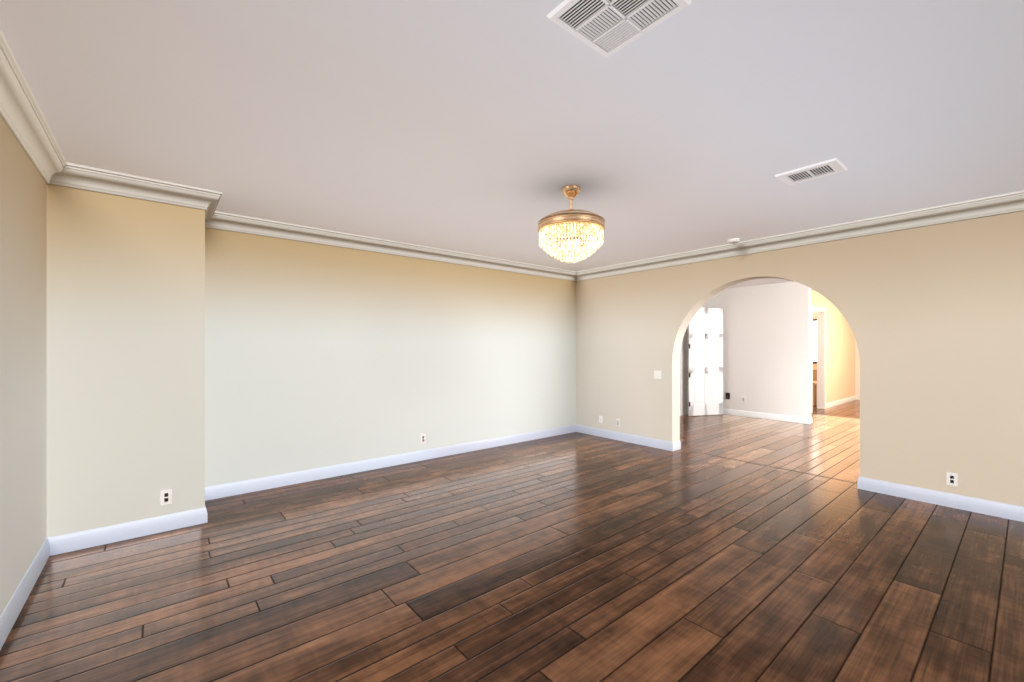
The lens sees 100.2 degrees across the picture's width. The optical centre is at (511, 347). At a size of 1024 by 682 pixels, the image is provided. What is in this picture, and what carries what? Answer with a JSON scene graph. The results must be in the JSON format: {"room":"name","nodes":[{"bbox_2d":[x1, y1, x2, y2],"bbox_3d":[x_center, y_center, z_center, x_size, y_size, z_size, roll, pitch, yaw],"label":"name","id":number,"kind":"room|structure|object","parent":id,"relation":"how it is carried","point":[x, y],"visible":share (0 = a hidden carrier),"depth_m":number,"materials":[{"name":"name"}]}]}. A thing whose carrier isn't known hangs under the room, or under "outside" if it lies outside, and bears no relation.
{"room":"empty living room","nodes":[
{"label":"empty living room","id":0,"kind":"room"},
{"bbox_2d":[0,116,46,616],"bbox_3d":[-1.725,0.084,0.988,0.200,2.740,5.020,0,0,-40],"label":"wall","id":1,"kind":"structure","parent":0,"point":[23,191],"depth_m":2.44,"materials":[{"name":"beige paint"}]},
{"bbox_2d":[0,30,65,182],"bbox_3d":[-1.670,-1.215,1.163,0.108,0.142,4.820,0,0,-40],"label":"crown molding","id":2,"kind":"structure","parent":1,"relation":"attached to","point":[20,111],"depth_m":2.26,"materials":[{"name":"white wood"}]},
{"bbox_2d":[47,184,204,537],"bbox_3d":[-3.242,0.084,3.529,1.100,2.740,0.830,0,0,-40],"label":"wall","id":3,"kind":"structure","parent":0,"point":[126,275],"depth_m":3.24,"materials":[{"name":"beige paint"}]},
{"bbox_2d":[161,489,171,504],"bbox_3d":[-2.744,1.189,3.397,0.070,0.115,0.008,0,0,-40],"label":"outlet","id":4,"kind":"object","parent":3,"relation":"attached to","point":[166,495],"visible":1,"depth_m":3.39,"materials":[{"name":"white plastic"}]},
{"bbox_2d":[47,162,1023,280],"bbox_3d":[0.466,-1.215,3.337,6.170,0.142,5.450,0,0,-40],"label":"crown molding","id":5,"kind":"structure","parent":3,"relation":"attached to","point":[72,175],"depth_m":4.36,"materials":[{"name":"white wood"}]},
{"bbox_2d":[205,227,575,486],"bbox_3d":[-0.910,0.084,5.864,5.470,2.740,0.200,0,0,-40],"label":"wall","id":6,"kind":"structure","parent":0,"point":[317,355],"depth_m":5.06,"materials":[{"name":"beige paint"}]},
{"bbox_2d":[421,434,425,442],"bbox_3d":[-1.149,1.179,5.533,0.070,0.115,0.008,0,0,-40],"label":"wall outlet","id":7,"kind":"object","parent":6,"relation":"attached to","point":[423,436],"visible":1,"depth_m":5.54,"materials":[{"name":"white plastic"}]},
{"bbox_2d":[0,0,1023,271],"bbox_3d":[0.144,-1.361,3.687,6.620,0.150,6.900,0,0,-40],"label":"ceiling","id":8,"kind":"structure","parent":0,"point":[453,125],"depth_m":2.34,"materials":[{"name":"white paint"}]},
{"bbox_2d":[538,184,604,263],"bbox_3d":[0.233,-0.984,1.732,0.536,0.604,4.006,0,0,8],"label":"chandelier","id":9,"kind":"object","parent":8,"relation":"hanging from","point":[573,224],"visible":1,"depth_m":3.31,"materials":[{"name":"clear glass"}]},
{"bbox_2d":[547,0,691,57],"bbox_3d":[0.401,-1.279,1.626,0.370,0.014,0.395,0,0,-40],"label":"ceiling vent","id":10,"kind":"object","parent":8,"relation":"in","point":[606,26],"visible":1,"depth_m":1.66,"materials":[{"name":"white metal"}]},
{"bbox_2d":[727,238,740,243],"bbox_3d":[2.651,-1.266,5.111,0.140,0.040,0.140,0,0,-40],"label":"smoke detector","id":11,"kind":"object","parent":8,"relation":"attached to","point":[735,240],"visible":1,"depth_m":5.07,"materials":[{"name":"white plastic"}]},
{"bbox_2d":[775,158,847,185],"bbox_3d":[2.191,-1.279,3.141,0.290,0.014,0.380,0,0,-40],"label":"ceiling vent","id":12,"kind":"object","parent":8,"relation":"in","point":[833,166],"visible":1,"depth_m":3.12,"materials":[{"name":"white metal"}]},
{"bbox_2d":[0,400,1023,681],"bbox_3d":[3.778,1.514,6.691,16.050,0.120,6.900,0,0,-40],"label":"floor","id":13,"kind":"structure","parent":0,"point":[574,556],"depth_m":2.72,"materials":[{"name":"brown wood"}]},
{"bbox_2d":[682,449,854,482],"bbox_3d":[3.072,1.453,5.339,0.024,0.002,2.085,0,0,-40],"label":"strip","id":14,"kind":"object","parent":13,"relation":"on","point":[682,449],"visible":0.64,"depth_m":5.20,"materials":[{"name":"black wood"}]},
{"bbox_3d":[5.172,0.084,12.028,3.900,2.740,0.150,0,0,-40],"label":"bath","id":15,"kind":"object","parent":13,"relation":"on","visible":0},
{"bbox_2d":[813,319,816,363],"bbox_3d":[7.934,-0.166,11.723,0.030,1.200,1.240,0,0,-40],"label":"bathroom window","id":16,"kind":"structure","parent":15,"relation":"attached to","point":[814,320],"depth_m":11.48,"materials":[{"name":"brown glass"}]},
{"bbox_2d":[683,307,701,408],"bbox_3d":[2.829,0.084,8.599,3.780,2.740,0.150,0,0,-40],"label":"wall","id":17,"kind":"structure","parent":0,"point":[685,339],"depth_m":9.27,"materials":[{"name":"grey paint"}]},
{"bbox_2d":[680,306,825,415],"bbox_3d":[5.121,0.257,9.326,4.974,2.395,0.533,0,0,-16],"label":"door frame","id":18,"kind":"structure","parent":17,"relation":"attached to","point":[821,316],"depth_m":10.14,"materials":[{"name":"white wood"}]},
{"bbox_2d":[680,395,855,423],"bbox_3d":[6.634,1.394,8.274,9.230,0.120,5.200,0,0,-40],"label":"baseboard","id":19,"kind":"structure","parent":17,"relation":"attached to","point":[797,419],"depth_m":8.88,"materials":[{"name":"white wood"}]},
{"bbox_2d":[702,281,810,417],"bbox_3d":[5.003,0.084,9.054,0.150,2.740,2.220,0,0,-40],"label":"wall","id":20,"kind":"structure","parent":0,"point":[767,327],"depth_m":8.70,"materials":[{"name":"white paint"}]},
{"bbox_2d":[726,278,814,290],"bbox_3d":[6.329,-1.361,8.800,9.430,0.150,6.900,0,0,-40],"label":"ceiling","id":21,"kind":"structure","parent":0,"point":[763,281],"depth_m":8.47,"materials":[{"name":"white paint"}]},
{"bbox_2d":[688,308,722,415],"bbox_3d":[4.141,0.297,9.158,0.913,2.290,0.052,0,0,-19],"label":"door","id":22,"kind":"structure","parent":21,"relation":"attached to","point":[705,329],"depth_m":9.13,"materials":[{"name":"white paint"}]},
{"bbox_2d":[576,211,1023,506],"bbox_3d":[2.920,0.084,5.366,0.200,2.740,5.450,0,0,-40],"label":"wall","id":23,"kind":"structure","parent":0,"point":[934,314],"depth_m":4.19,"materials":[{"name":"beige paint"}]},
{"bbox_2d":[0,424,1023,649],"bbox_3d":[0.543,1.392,3.400,6.370,0.125,5.450,0,0,-40],"label":"baseboard","id":24,"kind":"structure","parent":23,"relation":"attached to","point":[55,545],"depth_m":4.05,"materials":[{"name":"white wood"}]},
{"bbox_2d":[654,371,660,378],"bbox_3d":[2.103,0.394,6.189,0.013,0.115,0.116,0,0,-40],"label":"rocker switch","id":25,"kind":"object","parent":23,"relation":"attached to","point":[657,374],"visible":1,"depth_m":6.19,"materials":[{"name":"white plastic"}]},
{"bbox_2d":[947,472,957,486],"bbox_3d":[4.003,1.199,3.893,0.008,0.115,0.070,0,0,-40],"label":"outlet","id":26,"kind":"object","parent":23,"relation":"attached to","point":[952,478],"visible":1,"depth_m":3.89,"materials":[{"name":"white plastic"}]},
{"bbox_2d":[813,370,816,404],"bbox_3d":[7.518,1.024,11.564,0.865,0.860,1.755,0,0,-40],"label":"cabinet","id":27,"kind":"object","parent":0,"point":[814,371],"depth_m":10.80,"materials":[{"name":"brown wood"}]},
{"bbox_2d":[813,312,816,369],"bbox_3d":[7.596,0.084,12.274,0.150,2.740,2.760,0,0,-40],"label":"wall","id":28,"kind":"structure","parent":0,"point":[814,313],"depth_m":11.51,"materials":[{"name":"beige paint"}]},
{"bbox_2d":[811,290,854,402],"bbox_3d":[7.498,0.084,10.312,5.300,2.740,0.140,0,0,-40],"label":"wall","id":29,"kind":"structure","parent":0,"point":[840,339],"depth_m":10.83,"materials":[{"name":"beige paint"}]},
{"bbox_2d":[855,340,859,399],"bbox_3d":[10.822,0.084,10.569,0.150,2.740,3.700,0,0,-40],"label":"wall","id":30,"kind":"structure","parent":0,"point":[857,361],"depth_m":11.91,"materials":[{"name":"beige paint"}]}
]}

